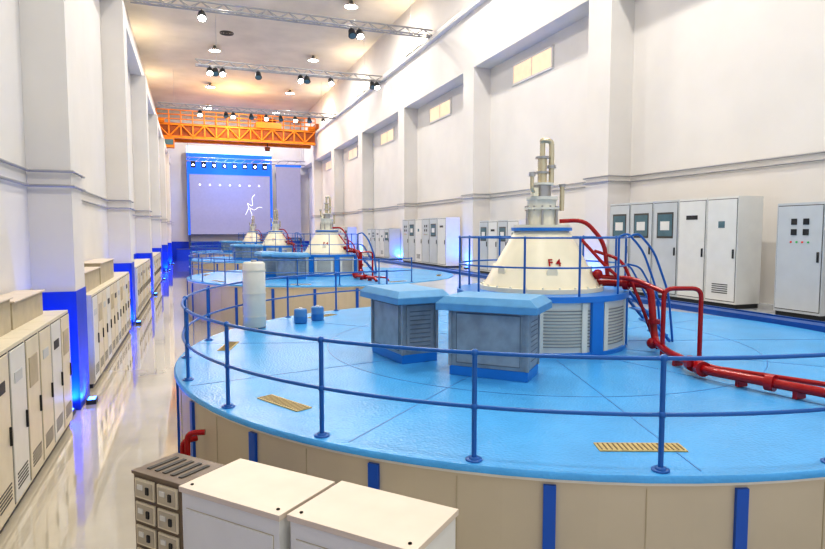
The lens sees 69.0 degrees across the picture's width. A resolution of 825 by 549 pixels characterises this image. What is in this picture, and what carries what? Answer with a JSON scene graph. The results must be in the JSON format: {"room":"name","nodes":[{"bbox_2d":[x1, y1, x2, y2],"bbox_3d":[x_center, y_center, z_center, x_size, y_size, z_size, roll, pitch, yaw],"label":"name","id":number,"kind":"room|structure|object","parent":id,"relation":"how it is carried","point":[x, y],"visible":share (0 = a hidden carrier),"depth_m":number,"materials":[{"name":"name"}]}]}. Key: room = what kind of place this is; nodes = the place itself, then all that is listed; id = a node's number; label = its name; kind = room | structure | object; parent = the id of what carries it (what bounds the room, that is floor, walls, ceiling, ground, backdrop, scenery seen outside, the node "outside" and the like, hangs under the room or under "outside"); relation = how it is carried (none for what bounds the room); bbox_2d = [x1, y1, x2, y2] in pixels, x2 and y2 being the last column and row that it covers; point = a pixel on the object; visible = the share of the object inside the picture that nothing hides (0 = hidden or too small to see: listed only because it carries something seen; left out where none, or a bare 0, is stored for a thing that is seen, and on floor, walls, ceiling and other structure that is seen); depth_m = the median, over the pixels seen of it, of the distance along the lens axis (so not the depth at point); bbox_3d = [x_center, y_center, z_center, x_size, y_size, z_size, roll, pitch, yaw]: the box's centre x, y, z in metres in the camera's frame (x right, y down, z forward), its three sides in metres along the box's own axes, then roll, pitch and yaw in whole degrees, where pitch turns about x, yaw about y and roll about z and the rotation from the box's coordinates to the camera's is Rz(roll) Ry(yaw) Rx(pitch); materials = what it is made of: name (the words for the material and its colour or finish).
{"room":"power station hall","nodes":[
{"label":"power station hall","id":0,"kind":"room"},
{"bbox_2d":[0,0,171,409],"bbox_3d":[-17.994,-8.915,38.839,2.065,19.900,92.315,-1,4,-20],"label":"wall","id":1,"kind":"structure","parent":0,"point":[75,93],"depth_m":12.86,"materials":[{"name":"paint"}]},
{"bbox_2d":[0,158,171,222],"bbox_3d":[-18.449,-4.103,42.373,0.860,0.360,86.210,-1,4,-20],"label":"molding","id":2,"kind":"structure","parent":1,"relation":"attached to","point":[1,159],"depth_m":12.35,"materials":[{"name":"white paint"}]},
{"bbox_2d":[155,108,318,151],"bbox_3d":[-21.344,-17.160,73.154,19.000,4.500,5.000,-1,4,-20],"label":"crane","id":3,"kind":"object","parent":1,"relation":"attached to","point":[267,134],"visible":0.91,"depth_m":72.10,"materials":[{"name":"orange metal"}]},
{"bbox_2d":[0,260,233,548],"bbox_3d":[-8.600,0.955,42.442,19.800,0.300,91.300,-1,4,-20],"label":"floor","id":4,"kind":"structure","parent":0,"point":[83,495],"depth_m":10.81,"materials":[{"name":"beige tile"}]},
{"bbox_2d":[0,310,72,532],"bbox_3d":[-5.533,2.138,7.462,0.820,2.280,9.100,-1,4,-20],"label":"tall cabinet","id":5,"kind":"object","parent":4,"relation":"on","point":[36,408],"visible":0.98,"depth_m":8.95,"materials":[{"name":"white metal"}]},
{"bbox_2d":[0,290,44,336],"bbox_3d":[-6.010,0.678,8.198,0.480,0.530,6.240,-1,4,-20],"label":"trough","id":6,"kind":"object","parent":5,"relation":"on","point":[17,307],"visible":1,"depth_m":9.79,"materials":[{"name":"beige metal"}]},
{"bbox_2d":[86,396,97,404],"bbox_3d":[-7.143,2.805,13.377,0.200,0.111,0.300,-1,4,-20],"label":"uplight","id":7,"kind":"object","parent":4,"relation":"on","point":[94,399],"visible":1,"depth_m":13.26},
{"bbox_2d":[86,272,130,387],"bbox_3d":[-9.674,1.339,18.750,0.820,2.280,9.200,-1,4,-20],"label":"tall cabinet","id":8,"kind":"object","parent":4,"relation":"on","point":[109,303],"visible":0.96,"depth_m":16.80,"materials":[{"name":"white metal"}]},
{"bbox_2d":[84,258,114,292],"bbox_3d":[-9.321,-0.024,17.395,0.600,0.630,6.040,-1,4,-20],"label":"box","id":9,"kind":"object","parent":8,"relation":"on","point":[97,272],"visible":0.55,"depth_m":17.34,"materials":[{"name":"beige metal"}]},
{"bbox_2d":[134,259,150,319],"bbox_3d":[-13.867,0.530,30.178,0.820,2.280,9.200,-1,4,-20],"label":"tall cabinet","id":10,"kind":"object","parent":4,"relation":"on","point":[142,267],"visible":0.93,"depth_m":29.04,"materials":[{"name":"white metal"}]},
{"bbox_2d":[152,252,161,291],"bbox_3d":[-18.060,-0.279,41.607,0.820,2.280,9.200,-1,4,-20],"label":"tall cabinet","id":11,"kind":"object","parent":4,"relation":"on","point":[157,266],"visible":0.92,"depth_m":40.78,"materials":[{"name":"white metal"}]},
{"bbox_2d":[131,453,223,548],"bbox_3d":[-2.271,2.626,5.856,0.690,1.535,0.555,2,5,29],"label":"drawer cabinet","id":12,"kind":"object","parent":4,"relation":"on","point":[158,498],"visible":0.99,"depth_m":5.64,"materials":[{"name":"beige metal"}]},
{"bbox_2d":[180,429,205,455],"bbox_3d":[-2.738,2.589,7.436,0.301,1.385,0.348,-3,5,-39],"label":"pipe","id":13,"kind":"object","parent":4,"relation":"on","point":[191,436],"visible":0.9,"depth_m":7.33,"materials":[{"name":"red metal"}]},
{"bbox_2d":[176,248,220,260],"bbox_3d":[-26.905,-2.733,81.359,9.420,1.560,1.720,-1,4,-20],"label":"stage","id":14,"kind":"object","parent":4,"relation":"on","point":[182,254],"visible":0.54,"depth_m":79.32,"materials":[{"name":"blue"}]},
{"bbox_2d":[189,256,249,275],"bbox_3d":[-11.094,-0.460,48.153,12.840,1.716,12.840,-1,4,-20],"label":"deck","id":15,"kind":"object","parent":4,"relation":"on","point":[219,266],"visible":0.22,"depth_m":42.85,"materials":[{"name":"metal"}]},
{"bbox_2d":[230,244,242,258],"bbox_3d":[-13.557,-1.789,46.694,0.960,1.170,1.490,-2,5,-28],"label":"base cabinet","id":16,"kind":"object","parent":15,"relation":"on","point":[238,255],"visible":0.62,"depth_m":46.15,"materials":[{"name":"blue metal"}]},
{"bbox_2d":[190,244,306,261],"bbox_3d":[-13.270,-1.706,46.456,7.201,1.038,12.608,-3,5,-36],"label":"deck railing","id":17,"kind":"object","parent":15,"relation":"on","point":[219,247],"visible":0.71,"depth_m":42.62,"materials":[{"name":"metal"}]},
{"bbox_2d":[239,244,262,258],"bbox_3d":[-12.192,-1.698,45.406,1.490,1.170,0.960,2,4,25],"label":"base cabinet","id":18,"kind":"object","parent":15,"relation":"on","point":[245,247],"visible":0.75,"depth_m":45.11,"materials":[{"name":"blue metal"}]},
{"bbox_2d":[256,210,305,251],"bbox_3d":[-9.475,-3.146,46.839,6.928,3.883,3.472,4,5,42],"label":"turbine generator","id":19,"kind":"object","parent":15,"relation":"on","point":[275,237],"visible":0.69,"depth_m":47.40,"materials":[{"name":"metal"}]},
{"bbox_2d":[186,146,272,248],"bbox_3d":[-25.064,-9.726,82.852,11.200,15.300,0.360,-1,4,-20],"label":"projection screen","id":20,"kind":"object","parent":4,"relation":"on","point":[221,201],"visible":0.98,"depth_m":82.50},
{"bbox_2d":[190,250,305,258],"bbox_3d":[-17.795,-1.753,66.419,12.840,1.716,12.840,-1,4,-20],"label":"deck","id":21,"kind":"object","parent":4,"relation":"on","point":[208,251],"visible":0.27,"depth_m":61.67,"materials":[{"name":"blue metal"}]},
{"bbox_2d":[191,241,233,252],"bbox_3d":[-19.971,-3.000,64.723,7.201,1.038,12.608,-3,5,-36],"label":"deck railing","id":22,"kind":"object","parent":21,"relation":"on","point":[196,247],"visible":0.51,"depth_m":66.36,"materials":[{"name":"blue metal"}]},
{"bbox_2d":[219,241,227,251],"bbox_3d":[-20.258,-3.083,64.960,0.960,1.170,1.490,-2,5,-28],"label":"base cabinet","id":23,"kind":"object","parent":21,"relation":"on","point":[223,243],"visible":0.7,"depth_m":64.41,"materials":[{"name":"blue metal"}]},
{"bbox_2d":[226,241,242,251],"bbox_3d":[-18.894,-2.991,63.673,1.490,1.170,0.960,2,4,25],"label":"base cabinet","id":24,"kind":"object","parent":21,"relation":"on","point":[228,242],"visible":0.44,"depth_m":63.39,"materials":[{"name":"blue metal"}]},
{"bbox_2d":[238,216,268,243],"bbox_3d":[-16.176,-4.440,65.106,6.928,3.883,3.472,4,5,42],"label":"turbine generator","id":25,"kind":"object","parent":21,"relation":"on","point":[250,238],"visible":0.5,"depth_m":65.61,"materials":[{"name":"metal"}]},
{"bbox_2d":[179,458,334,548],"bbox_3d":[-1.112,2.494,4.372,0.935,2.006,0.650,2,5,29],"label":"tall cabinet","id":26,"kind":"object","parent":4,"relation":"on","point":[241,503],"visible":0.84,"depth_m":4.15,"materials":[{"name":"metal"}]},
{"bbox_2d":[186,267,453,325],"bbox_3d":[-4.392,0.833,29.886,12.840,1.716,12.840,-1,4,-20],"label":"deck","id":27,"kind":"object","parent":4,"relation":"on","point":[222,297],"visible":0.52,"depth_m":24.51,"materials":[{"name":"metal"}]},
{"bbox_2d":[254,251,277,276],"bbox_3d":[-6.856,-0.496,28.427,0.960,1.170,1.490,-2,5,-28],"label":"base cabinet","id":28,"kind":"object","parent":27,"relation":"on","point":[270,266],"visible":0.59,"depth_m":27.89,"materials":[{"name":"blue metal"}]},
{"bbox_2d":[271,252,310,278],"bbox_3d":[-5.491,-0.405,27.140,1.490,1.170,0.960,2,4,25],"label":"base cabinet","id":29,"kind":"object","parent":27,"relation":"on","point":[281,266],"visible":0.85,"depth_m":26.85,"materials":[{"name":"metal"}]},
{"bbox_2d":[188,250,412,285],"bbox_3d":[-6.568,-0.413,28.190,7.201,1.038,12.608,-3,5,-36],"label":"deck railing","id":30,"kind":"object","parent":27,"relation":"on","point":[190,256],"visible":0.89,"depth_m":24.42,"materials":[{"name":"metal"}]},
{"bbox_2d":[295,196,388,281],"bbox_3d":[-2.773,-1.853,28.573,6.928,3.883,3.472,4,5,42],"label":"turbine generator","id":31,"kind":"object","parent":27,"relation":"on","point":[326,244],"visible":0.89,"depth_m":28.90,"materials":[{"name":"metal"}]},
{"bbox_2d":[287,481,458,548],"bbox_3d":[-0.253,2.525,3.942,0.935,2.006,0.650,2,5,29],"label":"tall cabinet","id":32,"kind":"object","parent":4,"relation":"on","point":[346,515],"visible":1,"depth_m":3.79,"materials":[{"name":"metal"}]},
{"bbox_2d":[174,307,824,548],"bbox_3d":[2.309,2.127,11.620,12.840,1.716,12.840,-1,4,-20],"label":"deck","id":33,"kind":"object","parent":4,"relation":"on","point":[541,480],"visible":0.69,"depth_m":6.46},
{"bbox_2d":[242,260,265,328],"bbox_3d":[-3.458,0.427,13.120,0.500,1.490,0.500,-1,4,-20],"label":"storage tank","id":34,"kind":"object","parent":33,"relation":"on","point":[254,289],"visible":0.97,"depth_m":12.92,"materials":[{"name":"metal"}]},
{"bbox_2d":[294,307,306,323],"bbox_3d":[-2.583,0.942,13.851,0.310,0.360,0.310,-1,4,-20],"label":"drum","id":35,"kind":"object","parent":33,"relation":"on","point":[300,314],"visible":1,"depth_m":13.73,"materials":[{"name":"blue plastic"}]},
{"bbox_2d":[311,305,323,320],"bbox_3d":[-2.263,0.911,14.286,0.310,0.360,0.310,-1,4,-20],"label":"drum","id":36,"kind":"object","parent":33,"relation":"on","point":[317,312],"visible":1,"depth_m":14.17,"materials":[{"name":"blue plastic"}]},
{"bbox_2d":[360,283,448,363],"bbox_3d":[-0.154,0.797,10.161,0.960,1.170,1.490,-2,5,-28],"label":"ventilation unit","id":37,"kind":"object","parent":33,"relation":"on","point":[406,314],"visible":0.91,"depth_m":9.70,"materials":[{"name":"grey metal"}]},
{"bbox_2d":[436,291,551,381],"bbox_3d":[1.210,0.888,8.873,1.490,1.170,0.960,2,4,25],"label":"ventilation unit","id":38,"kind":"object","parent":33,"relation":"on","point":[481,321],"visible":0.97,"depth_m":8.55,"materials":[{"name":"grey metal"}]},
{"bbox_2d":[181,270,824,473],"bbox_3d":[0.133,0.880,9.923,7.201,1.038,12.608,-3,5,-36],"label":"deck railing","id":39,"kind":"object","parent":33,"relation":"on","point":[473,458],"visible":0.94,"depth_m":5.51,"materials":[{"name":"blue metal"}]},
{"bbox_2d":[457,138,824,398],"bbox_3d":[3.928,-0.560,10.306,6.928,3.883,3.472,4,5,42],"label":"turbine generator","id":40,"kind":"object","parent":33,"relation":"on","point":[588,314],"visible":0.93,"depth_m":10.57,"materials":[{"name":"metal"}]},
{"bbox_2d":[157,111,308,259],"bbox_3d":[-24.676,-12.125,84.170,20.750,19.900,0.340,-1,4,-20],"label":"wall","id":41,"kind":"structure","parent":0,"point":[178,196],"depth_m":82.26,"materials":[{"name":"paint"}]},
{"bbox_2d":[124,0,415,119],"bbox_3d":[-9.046,-19.183,40.853,20.750,0.300,91.300,-1,4,-20],"label":"ceiling","id":42,"kind":"structure","parent":0,"point":[169,41],"depth_m":52.77,"materials":[{"name":"paint"}]},
{"bbox_2d":[208,46,220,52],"bbox_3d":[-17.179,-19.618,52.090,1.040,0.420,1.040,-1,4,-20],"label":"ceiling lamp","id":43,"kind":"object","parent":42,"relation":"hanging from","point":[214,49],"depth_m":52.06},
{"bbox_2d":[220,31,233,35],"bbox_3d":[-15.053,-19.542,48.605,1.100,0.080,1.100,-1,4,-20],"label":"ceiling vent","id":44,"kind":"object","parent":42,"relation":"in","point":[226,33],"depth_m":48.61,"materials":[{"name":"black metal"}]},
{"bbox_2d":[186,107,304,169],"bbox_3d":[-22.112,-17.959,80.272,15.424,7.690,0.630,-1,4,-20],"label":"truss","id":45,"kind":"object","parent":42,"relation":"hanging from","point":[193,163],"visible":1,"depth_m":79.77,"materials":[{"name":"metal"}]},
{"bbox_2d":[157,80,335,123],"bbox_3d":[-16.654,-18.232,61.835,17.833,4.541,0.837,-1,4,-20],"label":"lighting truss","id":46,"kind":"object","parent":42,"relation":"hanging from","point":[251,117],"visible":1,"depth_m":61.84,"materials":[{"name":"metal"}]},
{"bbox_2d":[130,0,431,39],"bbox_3d":[-7.032,-16.525,35.596,17.833,4.241,0.837,-1,4,-20],"label":"lighting truss","id":47,"kind":"object","parent":42,"relation":"hanging from","point":[201,17],"visible":0.98,"depth_m":35.71,"materials":[{"name":"metal"}]},
{"bbox_2d":[195,15,382,89],"bbox_3d":[-9.215,-17.146,46.493,14.433,4.541,0.837,-1,4,-20],"label":"lighting truss","id":48,"kind":"object","parent":42,"relation":"hanging from","point":[210,71],"visible":1,"depth_m":46.45,"materials":[{"name":"metal"}]},
{"bbox_2d":[308,56,318,61],"bbox_3d":[-9.103,-19.827,55.038,1.040,0.420,1.040,-1,4,-20],"label":"ceiling lamp","id":49,"kind":"object","parent":42,"relation":"hanging from","point":[313,59],"depth_m":54.98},
{"bbox_2d":[344,0,358,9],"bbox_3d":[-4.292,-18.898,41.923,1.040,0.420,1.040,-1,4,-20],"label":"ceiling lamp","id":50,"kind":"object","parent":42,"relation":"hanging from","point":[350,6],"depth_m":41.90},
{"bbox_2d":[296,249,774,315],"bbox_3d":[-3.548,-0.149,44.058,8.550,1.674,91.000,-1,4,-20],"label":"floor","id":51,"kind":"structure","parent":0,"point":[450,285],"depth_m":24.89,"materials":[{"name":"painted metal"}]},
{"bbox_2d":[275,165,301,246],"bbox_3d":[-17.656,-9.755,85.600,3.600,11.630,0.300,-1,4,-20],"label":"screen","id":52,"kind":"object","parent":51,"relation":"on","point":[288,184],"visible":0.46,"depth_m":85.47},
{"bbox_2d":[336,227,356,252],"bbox_3d":[-7.079,-3.509,61.312,0.950,2.600,7.184,-1,4,-20],"label":"tall cabinet","id":53,"kind":"object","parent":51,"relation":"on","point":[348,230],"visible":0.23,"depth_m":58.03,"materials":[{"name":"white metal"}]},
{"bbox_2d":[367,228,399,259],"bbox_3d":[-2.406,-2.507,48.580,0.950,2.400,5.984,-1,4,-20],"label":"tall cabinet","id":54,"kind":"object","parent":51,"relation":"on","point":[385,243],"visible":0.95,"depth_m":46.48,"materials":[{"name":"white metal"}]},
{"bbox_2d":[403,217,459,267],"bbox_3d":[1.031,-2.143,39.191,0.950,3.000,7.784,-1,4,-20],"label":"tall cabinet","id":55,"kind":"object","parent":51,"relation":"on","point":[429,241],"visible":0.98,"depth_m":37.25,"materials":[{"name":"white metal"}]},
{"bbox_2d":[480,220,525,273],"bbox_3d":[4.571,-1.310,29.553,0.950,2.700,3.984,-1,4,-20],"label":"tall cabinet","id":56,"kind":"object","parent":51,"relation":"on","point":[489,248],"visible":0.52,"depth_m":29.84,"materials":[{"name":"white metal"}]},
{"bbox_2d":[296,248,824,332],"bbox_3d":[-2.037,-0.981,42.952,0.570,0.150,78.000,-1,4,-20],"label":"trim","id":57,"kind":"structure","parent":51,"relation":"on","point":[815,325],"depth_m":15.33,"materials":[{"name":"metal"}]},
{"bbox_2d":[609,196,763,308],"bbox_3d":[8.385,-0.784,19.140,0.950,3.120,5.384,-1,4,-20],"label":"tall cabinet","id":58,"kind":"object","parent":51,"relation":"on","point":[713,245],"visible":0.83,"depth_m":17.66,"materials":[{"name":"white metal"}]},
{"bbox_2d":[773,201,824,320],"bbox_3d":[9.923,-0.352,14.958,0.950,2.850,1.234,-1,4,-20],"label":"tall cabinet","id":59,"kind":"object","parent":51,"relation":"on","point":[799,287],"visible":0.98,"depth_m":14.74,"materials":[{"name":"white metal"}]},
{"bbox_2d":[300,0,824,303],"bbox_3d":[0.115,-9.334,44.751,1.350,19.900,91.000,-1,4,-20],"label":"wall","id":60,"kind":"structure","parent":0,"point":[633,87],"depth_m":25.92,"materials":[{"name":"paint"}]},
{"bbox_2d":[325,160,330,170],"bbox_3d":[-10.310,-13.460,73.994,0.080,1.100,3.820,-1,4,-20],"label":"window","id":61,"kind":"structure","parent":60,"relation":"in","point":[328,163],"depth_m":74.41,"materials":[{"name":"glass"}]},
{"bbox_2d":[348,146,357,160],"bbox_3d":[-6.255,-12.677,62.941,0.080,1.100,3.820,-1,4,-20],"label":"window","id":62,"kind":"structure","parent":60,"relation":"in","point":[352,153],"depth_m":62.78,"materials":[{"name":"glass"}]},
{"bbox_2d":[380,127,393,145],"bbox_3d":[-2.200,-11.894,51.887,0.080,1.100,3.820,-1,4,-20],"label":"window","id":63,"kind":"structure","parent":60,"relation":"in","point":[386,137],"depth_m":51.82,"materials":[{"name":"glass"}]},
{"bbox_2d":[315,0,485,134],"bbox_3d":[-0.660,-15.608,44.022,0.300,0.320,91.000,-1,4,-20],"label":"trim","id":64,"kind":"structure","parent":60,"relation":"attached to","point":[476,3],"depth_m":40.76,"materials":[{"name":"paint"}]},
{"bbox_2d":[429,97,451,123],"bbox_3d":[1.855,-11.112,40.833,0.080,1.100,3.820,-1,4,-20],"label":"window","id":65,"kind":"structure","parent":60,"relation":"in","point":[443,109],"depth_m":40.71,"materials":[{"name":"glass"}]},
{"bbox_2d":[512,44,553,85],"bbox_3d":[5.911,-10.329,29.780,0.080,1.100,3.820,-1,4,-20],"label":"window","id":66,"kind":"structure","parent":60,"relation":"in","point":[541,61],"depth_m":29.61,"materials":[{"name":"glass"}]},
{"bbox_2d":[311,151,824,218],"bbox_3d":[-0.589,-5.339,46.377,1.110,0.260,84.000,-1,4,-20],"label":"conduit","id":67,"kind":"object","parent":60,"relation":"attached to","point":[822,159],"visible":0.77,"depth_m":21.92,"materials":[{"name":"metal"}]}
]}

